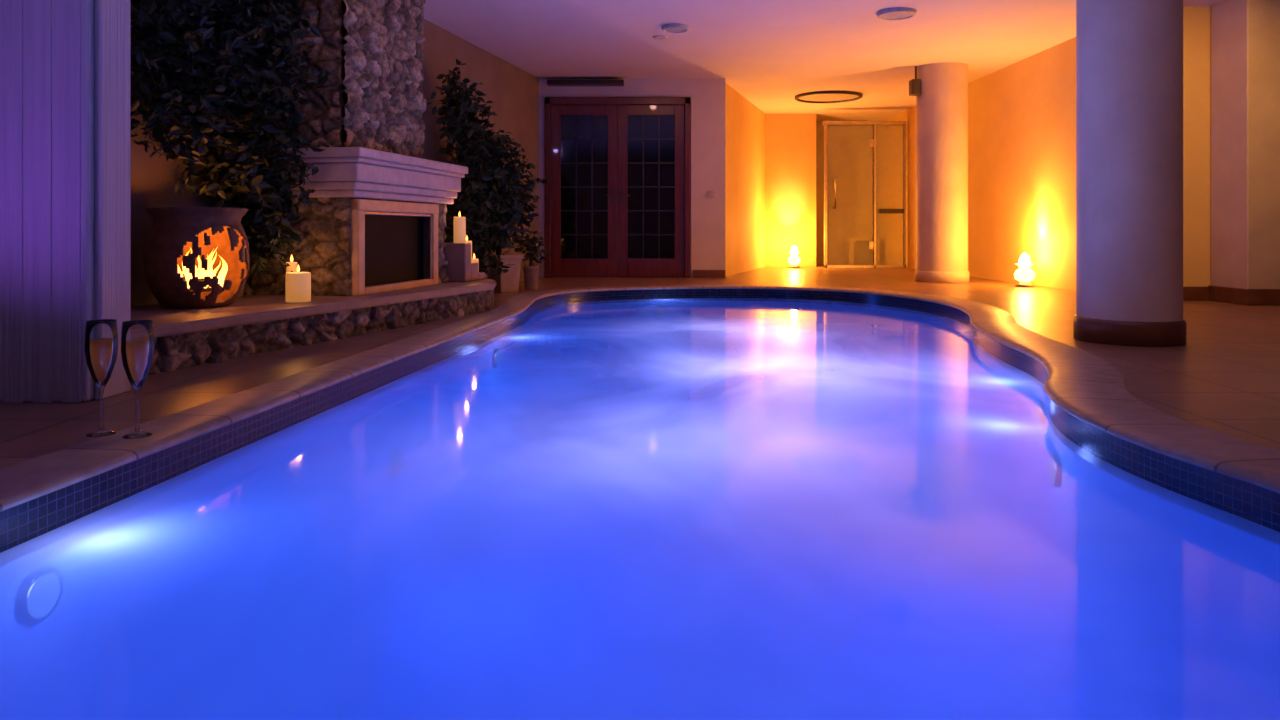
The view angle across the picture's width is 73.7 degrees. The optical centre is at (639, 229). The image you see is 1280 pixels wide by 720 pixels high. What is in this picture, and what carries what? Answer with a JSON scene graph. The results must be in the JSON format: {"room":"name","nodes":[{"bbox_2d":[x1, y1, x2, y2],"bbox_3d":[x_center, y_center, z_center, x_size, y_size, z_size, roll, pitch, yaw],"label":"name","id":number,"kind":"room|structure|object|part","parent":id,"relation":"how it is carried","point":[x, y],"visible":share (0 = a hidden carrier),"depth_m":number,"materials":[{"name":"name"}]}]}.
{"room":"spa","nodes":[
{"label":"spa","id":0,"kind":"room"},
{"bbox_2d":[130,18,538,306],"bbox_3d":[-2.753,-0.650,4.366,0.150,2.500,13.009,0,0,13],"label":"wall","id":1,"kind":"structure","parent":0,"point":[513,92],"depth_m":7.92,"materials":[{"name":"beige paint"}]},
{"bbox_2d":[539,78,544,277],"bbox_3d":[-1.235,-0.650,10.800,0.070,2.500,0.200,0,0,0],"label":"door jamb","id":2,"kind":"object","parent":1,"relation":"attached to","point":[541,80],"depth_m":10.70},
{"bbox_2d":[544,78,690,97],"bbox_3d":[-0.280,-1.785,10.800,1.840,0.230,0.200,0,0,0],"label":"header","id":3,"kind":"object","parent":1,"relation":"attached to","point":[633,87],"depth_m":10.70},
{"bbox_2d":[0,264,1279,468],"bbox_3d":[1.050,0.600,6.500,11.300,0.001,17.400,0,0,0],"label":"floor","id":4,"kind":"structure","parent":0,"point":[1225,379],"depth_m":3.81,"materials":[{"name":"tile"}]},
{"bbox_2d":[0,0,129,402],"bbox_3d":[-2.417,-0.650,3.078,1.045,2.500,0.244,0,0,0],"label":"wall pier","id":5,"kind":"object","parent":4,"relation":"on","point":[65,64],"visible":1,"depth_m":2.96,"materials":[{"name":"paint"}]},
{"bbox_2d":[130,278,495,374],"bbox_3d":[-1.919,0.497,5.088,1.094,0.205,4.016,0,0,12],"label":"hearth ledge","id":6,"kind":"object","parent":4,"relation":"on","point":[251,325],"visible":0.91,"depth_m":4.36,"materials":[{"name":"stone"}]},
{"bbox_2d":[143,207,249,308],"bbox_3d":[-2.286,0.140,4.419,0.497,0.510,0.490,0,0,9],"label":"urn","id":7,"kind":"object","parent":6,"relation":"on","point":[194,257],"visible":1,"depth_m":4.25,"materials":[{"name":"ceramic"}]},
{"bbox_2d":[130,0,327,297],"bbox_3d":[-2.209,-0.759,4.498,0.793,2.312,1.667,0,0,8],"label":"ficus tree","id":8,"kind":"object","parent":6,"relation":"on","point":[244,46],"visible":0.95,"depth_m":4.61,"materials":[{"name":"green plant"}]},
{"bbox_3d":[-2.420,0.275,5.000,0.231,0.240,0.231,0,0,0],"label":"pot","id":9,"kind":"part","parent":8,"relation":"part of","materials":[{"name":"brown ceramic"}]},
{"bbox_2d":[286,255,296,272],"bbox_3d":[-2.000,0.267,4.900,0.061,0.256,0.061,0,0,0],"label":"candle","id":10,"kind":"object","parent":6,"relation":"on","point":[293,265],"visible":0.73,"depth_m":4.88,"materials":[{"name":"wax"}]},
{"bbox_2d":[285,265,310,301],"bbox_3d":[-1.890,0.292,4.720,0.131,0.206,0.131,0,0,0],"label":"candle","id":11,"kind":"object","parent":6,"relation":"on","point":[297,284],"visible":1,"depth_m":4.67,"materials":[{"name":"wax"}]},
{"bbox_2d":[244,0,467,295],"bbox_3d":[-1.892,-0.752,5.847,0.852,2.295,1.630,0,0,11],"label":"stone fireplace","id":12,"kind":"object","parent":6,"relation":"on","point":[377,223],"visible":0.77,"depth_m":5.27,"materials":[{"name":"stone"}]},
{"bbox_3d":[-1.700,0.107,5.127,0.065,0.575,0.080,0,0,11],"label":"frame","id":13,"kind":"part","parent":12,"relation":"part of","materials":[{"name":"beige stone"}]},
{"bbox_3d":[-1.597,-0.150,5.642,0.070,0.070,1.130,0,0,11],"label":"frame","id":14,"kind":"part","parent":12,"relation":"part of","materials":[{"name":"beige stone"}]},
{"bbox_3d":[-1.600,0.372,5.642,0.065,0.045,0.970,0,0,11],"label":"frame","id":15,"kind":"part","parent":12,"relation":"part of","materials":[{"name":"beige stone"}]},
{"bbox_3d":[-1.500,0.107,6.157,0.065,0.575,0.080,0,0,11],"label":"frame","id":16,"kind":"part","parent":12,"relation":"part of","materials":[{"name":"beige stone"}]},
{"bbox_2d":[444,243,484,281],"bbox_3d":[-1.468,0.247,6.701,0.380,0.295,0.420,0,0,11],"label":"stone plinth","id":17,"kind":"object","parent":6,"relation":"on","point":[460,268],"visible":0.49,"depth_m":6.48,"materials":[{"name":"grey stone"}]},
{"bbox_2d":[454,211,465,242],"bbox_3d":[-1.379,-0.023,6.526,0.091,0.246,0.091,0,0,0],"label":"candle","id":18,"kind":"object","parent":17,"relation":"on","point":[459,222],"visible":1,"depth_m":6.49,"materials":[{"name":"wax"}]},
{"bbox_2d":[466,236,471,262],"bbox_3d":[-1.353,0.147,6.664,0.081,0.216,0.081,0,0,0],"label":"candle","id":19,"kind":"object","parent":17,"relation":"on","point":[466,236],"visible":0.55,"depth_m":6.65,"materials":[{"name":"wax"}]},
{"bbox_2d":[472,254,478,272],"bbox_3d":[-1.324,0.262,6.811,0.071,0.156,0.071,0,0,0],"label":"candle","id":20,"kind":"object","parent":17,"relation":"on","point":[474,259],"visible":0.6,"depth_m":6.80,"materials":[{"name":"wax"}]},
{"bbox_2d":[427,59,547,292],"bbox_3d":[-1.403,-0.478,7.938,0.884,2.156,1.310,0,0,27],"label":"potted ficus","id":21,"kind":"object","parent":4,"relation":"on","point":[490,197],"visible":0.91,"depth_m":7.70,"materials":[{"name":"green plant"}]},
{"bbox_2d":[487,254,522,292],"bbox_3d":[-1.320,0.420,8.250,0.267,0.360,0.267,0,0,45],"label":"pot","id":22,"kind":"object","parent":21,"relation":"attached to","point":[508,282],"depth_m":8.17,"materials":[{"name":"white ceramic"}]},
{"bbox_2d":[512,230,548,289],"bbox_3d":[-1.118,0.297,8.605,0.397,0.606,0.452,0,0,0],"label":"potted herb","id":23,"kind":"object","parent":4,"relation":"on","point":[531,271],"visible":0.98,"depth_m":8.57,"materials":[{"name":"green plant"}]},
{"bbox_2d":[523,265,538,289],"bbox_3d":[-1.100,0.480,8.620,0.168,0.240,0.168,0,0,0],"label":"pot","id":24,"kind":"object","parent":23,"relation":"attached to","point":[530,272],"depth_m":8.56,"materials":[{"name":"white ceramic"}]},
{"bbox_2d":[0,285,1279,719],"bbox_3d":[0.554,1.167,4.477,3.930,1.166,9.312,0,0,5],"label":"swimming pool","id":25,"kind":"object","parent":4,"relation":"in","point":[640,502],"visible":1,"depth_m":2.87,"materials":[{"name":"liquid"}]},
{"bbox_2d":[84,319,117,436],"bbox_3d":[-1.540,0.421,2.440,0.082,0.325,0.082,0,0,27],"label":"champagne flute","id":26,"kind":"object","parent":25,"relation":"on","point":[101,353],"visible":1,"depth_m":2.42,"materials":[{"name":"clear glass"}]},
{"bbox_2d":[121,320,153,438],"bbox_3d":[-1.425,0.421,2.420,0.082,0.325,0.082,0,0,27],"label":"champagne flute","id":27,"kind":"object","parent":25,"relation":"on","point":[137,354],"visible":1,"depth_m":2.40,"materials":[{"name":"clear glass"}]},
{"bbox_2d":[493,349,498,355],"bbox_3d":[-0.943,0.840,5.602,0.016,0.120,0.120,0,0,7],"label":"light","id":28,"kind":"object","parent":25,"relation":"attached to","point":[495,351],"depth_m":5.57,"materials":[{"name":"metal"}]},
{"bbox_2d":[788,245,800,267],"bbox_3d":[2.440,0.420,13.500,0.210,0.360,0.210,0,0,0],"label":"table lamp","id":29,"kind":"object","parent":4,"relation":"on","point":[794,260],"visible":0.98,"depth_m":13.44,"materials":[{"name":"glass"}]},
{"bbox_3d":[2.440,0.455,13.500,0.210,0.190,0.210,0,0,0],"label":"lamp shade","id":30,"kind":"part","parent":29,"relation":"part of","materials":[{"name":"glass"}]},
{"bbox_3d":[2.440,0.325,13.500,0.110,0.170,0.110,0,0,0],"label":"bulb","id":31,"kind":"part","parent":29,"relation":"part of","materials":[{"name":"white glass"}]},
{"bbox_2d":[823,121,906,267],"bbox_3d":[3.533,-0.555,14.116,1.305,2.310,1.572,0,0,0],"label":"shower enclosure","id":32,"kind":"object","parent":4,"relation":"on","point":[874,242],"visible":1,"depth_m":13.39,"materials":[{"name":"clear glass"}]},
{"bbox_3d":[2.920,-0.550,13.425,0.040,2.300,0.070,0,0,0],"label":"post","id":33,"kind":"part","parent":32,"relation":"part of","materials":[{"name":"metal"}]},
{"bbox_3d":[3.300,-0.700,14.861,0.036,0.836,0.078,0,0,0],"label":"hand rail","id":34,"kind":"part","parent":32,"relation":"part of","materials":[{"name":"wood"}]},
{"bbox_3d":[3.060,-0.575,13.381,0.036,0.486,0.078,0,0,0],"label":"handle","id":35,"kind":"part","parent":32,"relation":"part of","materials":[{"name":"wood"}]},
{"bbox_3d":[3.620,0.390,14.700,0.060,0.420,0.300,0,0,0],"label":"bench leg","id":36,"kind":"part","parent":32,"relation":"part of","materials":[{"name":"wood"}]},
{"bbox_3d":[3.850,0.155,14.690,0.600,0.050,0.380,0,0,0],"label":"bench seat","id":37,"kind":"part","parent":32,"relation":"part of","materials":[{"name":"wood"}]},
{"bbox_3d":[3.533,-1.680,13.425,1.305,0.060,0.090,0,0,0],"label":"head rail","id":38,"kind":"part","parent":32,"relation":"part of","materials":[{"name":"metal"}]},
{"bbox_3d":[3.542,0.575,13.425,1.285,0.050,0.070,0,0,0],"label":"sill","id":39,"kind":"part","parent":32,"relation":"part of","materials":[{"name":"metal"}]},
{"bbox_3d":[3.690,-0.550,13.425,0.040,2.300,0.070,0,0,0],"label":"post","id":40,"kind":"part","parent":32,"relation":"part of","materials":[{"name":"metal"}]},
{"bbox_3d":[4.060,0.390,14.700,0.060,0.420,0.300,0,0,0],"label":"bench leg","id":41,"kind":"part","parent":32,"relation":"part of","materials":[{"name":"wood"}]},
{"bbox_3d":[4.165,-0.550,13.425,0.036,2.300,0.070,0,0,0],"label":"post","id":42,"kind":"part","parent":32,"relation":"part of","materials":[{"name":"metal"}]},
{"bbox_2d":[915,270,968,282],"bbox_3d":[3.520,0.536,9.950,0.600,0.127,0.600,0,0,0],"label":"plinth","id":43,"kind":"object","parent":4,"relation":"on","point":[920,276],"visible":0.74,"depth_m":9.69,"materials":[{"name":"stone"}]},
{"bbox_2d":[916,62,967,271],"bbox_3d":[3.520,-0.700,9.950,0.570,2.400,0.570,0,0,0],"label":"shaft","id":44,"kind":"object","parent":4,"relation":"on","point":[942,103],"visible":0.9,"depth_m":9.71,"materials":[{"name":"paint"}]},
{"bbox_2d":[909,66,920,95],"bbox_3d":[3.185,-1.730,9.885,0.110,0.340,0.130,0,0,0],"label":"wall speaker","id":45,"kind":"object","parent":44,"relation":"attached to","point":[914,84],"visible":1,"depth_m":9.82,"materials":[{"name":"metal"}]},
{"bbox_2d":[1014,253,1035,286],"bbox_3d":[4.080,0.420,9.050,0.210,0.360,0.210,0,0,0],"label":"table lamp","id":46,"kind":"object","parent":4,"relation":"on","point":[1024,274],"visible":1,"depth_m":9.00,"materials":[{"name":"glass"}]},
{"bbox_3d":[4.080,0.325,9.050,0.110,0.170,0.110,0,0,0],"label":"bulb","id":47,"kind":"part","parent":46,"relation":"part of","materials":[{"name":"white glass"}]},
{"bbox_3d":[4.080,0.455,9.050,0.210,0.190,0.210,0,0,0],"label":"lamp shade","id":48,"kind":"part","parent":46,"relation":"part of","materials":[{"name":"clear glass"}]},
{"bbox_2d":[1076,0,1182,321],"bbox_3d":[2.655,-0.700,4.640,0.504,2.400,0.504,0,0,0],"label":"shaft","id":49,"kind":"object","parent":4,"relation":"on","point":[1129,53],"visible":0.88,"depth_m":4.43,"materials":[{"name":"paint"}]},
{"bbox_2d":[1073,314,1186,346],"bbox_3d":[2.655,0.536,4.640,0.534,0.127,0.534,0,0,0],"label":"plinth","id":50,"kind":"object","parent":4,"relation":"on","point":[1110,332],"visible":0.67,"depth_m":4.42,"materials":[{"name":"brown wood"}]},
{"bbox_2d":[690,78,724,277],"bbox_3d":[0.855,-0.650,10.800,0.430,2.500,0.200,0,0,0],"label":"wall","id":51,"kind":"structure","parent":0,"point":[707,100],"depth_m":10.70,"materials":[{"name":"white paint"}]},
{"bbox_2d":[547,80,623,85],"bbox_3d":[-0.675,-1.830,10.617,0.950,0.060,0.165,0,0,0],"label":"air vent","id":52,"kind":"object","parent":51,"relation":"attached to","point":[549,82],"visible":1,"depth_m":10.55,"materials":[{"name":"metal"}]},
{"bbox_2d":[545,97,689,277],"bbox_3d":[-0.280,-0.530,10.710,1.820,2.260,0.179,0,0,0],"label":"french door","id":53,"kind":"structure","parent":51,"relation":"attached to","point":[580,132],"depth_m":10.70,"materials":[{"name":"brown wood"}]},
{"bbox_3d":[-1.155,-0.530,10.730,0.070,2.260,0.140,0,0,0],"label":"frame","id":54,"kind":"part","parent":53,"relation":"part of","materials":[{"name":"brown wood"}]},
{"bbox_3d":[-0.700,-1.502,10.715,0.591,0.125,0.050,0,0,0],"label":"rail","id":55,"kind":"part","parent":53,"relation":"part of","materials":[{"name":"brown wood"}]},
{"bbox_3d":[-0.700,0.475,10.715,0.591,0.230,0.050,0,0,0],"label":"rail","id":56,"kind":"part","parent":53,"relation":"part of","materials":[{"name":"brown wood"}]},
{"bbox_3d":[-0.700,-0.540,10.715,0.591,1.800,0.010,0,0,0],"label":"glass","id":57,"kind":"part","parent":53,"relation":"part of","materials":[{"name":"glass"}]},
{"bbox_3d":[-0.334,-0.420,10.685,0.030,0.200,0.010,0,0,0],"label":"lever plate","id":58,"kind":"part","parent":53,"relation":"part of","materials":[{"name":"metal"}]},
{"bbox_3d":[-0.280,-1.615,10.730,1.820,0.090,0.140,0,0,0],"label":"frame","id":59,"kind":"part","parent":53,"relation":"part of","materials":[{"name":"brown wood"}]},
{"bbox_3d":[-0.226,-0.420,10.685,0.030,0.200,0.010,0,0,0],"label":"lever plate","id":60,"kind":"part","parent":53,"relation":"part of","materials":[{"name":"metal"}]},
{"bbox_3d":[0.140,-1.502,10.715,0.591,0.125,0.050,0,0,0],"label":"rail","id":61,"kind":"part","parent":53,"relation":"part of","materials":[{"name":"brown wood"}]},
{"bbox_3d":[0.140,0.475,10.715,0.591,0.230,0.050,0,0,0],"label":"rail","id":62,"kind":"part","parent":53,"relation":"part of","materials":[{"name":"brown wood"}]},
{"bbox_3d":[0.140,-0.540,10.715,0.591,1.800,0.010,0,0,0],"label":"glass","id":63,"kind":"part","parent":53,"relation":"part of","materials":[{"name":"glass"}]},
{"bbox_3d":[0.595,-0.530,10.730,0.070,2.260,0.140,0,0,0],"label":"frame","id":64,"kind":"part","parent":53,"relation":"part of","materials":[{"name":"brown wood"}]},
{"bbox_2d":[693,270,725,277],"bbox_3d":[0.865,0.550,10.685,0.410,0.100,0.030,0,0,0],"label":"baseboard","id":65,"kind":"structure","parent":51,"relation":"attached to","point":[696,273],"depth_m":10.67,"materials":[{"name":"brown wood"}]},
{"bbox_2d":[707,191,713,197],"bbox_3d":[0.885,-0.445,10.690,0.090,0.090,0.020,0,0,0],"label":"light switch","id":66,"kind":"object","parent":51,"relation":"attached to","point":[710,194],"visible":1,"depth_m":10.69,"materials":[{"name":"white plastic"}]},
{"bbox_2d":[725,83,764,275],"bbox_3d":[1.489,-0.650,12.448,0.150,2.500,3.204,0,0,18],"label":"wall","id":67,"kind":"structure","parent":0,"point":[744,122],"depth_m":12.16,"materials":[{"name":"paint"}]},
{"bbox_2d":[765,114,815,266],"bbox_3d":[2.440,-0.650,14.025,0.880,2.500,0.150,0,0,0],"label":"wall","id":68,"kind":"structure","parent":0,"point":[790,139],"depth_m":13.95,"materials":[{"name":"paint"}]},
{"bbox_2d":[423,0,1225,122],"bbox_3d":[1.100,-1.975,6.500,11.400,0.150,17.400,0,0,0],"label":"ceiling","id":69,"kind":"structure","parent":0,"point":[770,52],"depth_m":8.56,"materials":[{"name":"paint"}]},
{"bbox_2d":[653,35,667,38],"bbox_3d":[0.200,-1.896,8.400,0.150,0.008,0.150,0,0,0],"label":"recessed light","id":70,"kind":"object","parent":69,"relation":"attached to","point":[656,35],"depth_m":8.36,"materials":[{"name":"white metal"}]},
{"bbox_2d":[662,23,688,32],"bbox_3d":[0.330,-1.883,7.980,0.260,0.035,0.260,0,0,0],"label":"ceiling speaker","id":71,"kind":"object","parent":69,"relation":"attached to","point":[675,27],"depth_m":7.92},
{"bbox_2d":[795,91,862,102],"bbox_3d":[2.670,-1.880,12.100,0.940,0.040,0.940,0,0,0],"label":"lamp","id":72,"kind":"object","parent":69,"relation":"attached to","point":[817,96],"depth_m":12.03,"materials":[{"name":"plastic"}]},
{"bbox_2d":[876,7,916,19],"bbox_3d":[2.240,-1.883,7.450,0.340,0.035,0.340,0,0,0],"label":"ceiling speaker","id":73,"kind":"object","parent":69,"relation":"attached to","point":[898,13],"depth_m":7.39},
{"bbox_2d":[816,121,880,263],"bbox_3d":[3.650,-0.650,14.975,1.700,2.500,0.150,0,0,0],"label":"glass door","id":74,"kind":"structure","parent":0,"point":[851,165],"depth_m":14.90,"materials":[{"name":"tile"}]},
{"bbox_2d":[881,37,1075,290],"bbox_3d":[4.325,-0.650,11.076,0.150,2.500,7.651,0,0,-1],"label":"wall","id":75,"kind":"structure","parent":0,"point":[1022,114],"depth_m":9.75,"materials":[{"name":"paint"}]},
{"bbox_2d":[1183,6,1210,286],"bbox_3d":[5.450,-0.650,7.325,2.300,2.500,0.150,0,0,0],"label":"wall","id":76,"kind":"structure","parent":0,"point":[1196,19],"depth_m":7.25,"materials":[{"name":"paint"}]},
{"bbox_2d":[1183,286,1208,300],"bbox_3d":[4.560,0.540,7.237,0.520,0.120,0.025,0,0,0],"label":"baseboard return","id":77,"kind":"object","parent":76,"relation":"attached to","point":[1190,293],"depth_m":7.22,"materials":[{"name":"brown wood"}]},
{"bbox_2d":[1208,285,1279,304],"bbox_3d":[5.220,0.535,7.013,0.800,0.130,0.465,0,0,0],"label":"baseboard","id":78,"kind":"structure","parent":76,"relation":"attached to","point":[1241,296],"depth_m":6.80,"materials":[{"name":"brown wood"}]},
{"bbox_2d":[1211,0,1279,288],"bbox_3d":[5.220,-0.650,7.020,0.760,2.500,0.440,0,0,0],"label":"square pillar","id":79,"kind":"structure","parent":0,"point":[1245,34],"depth_m":6.83,"materials":[{"name":"paint"}]}
]}

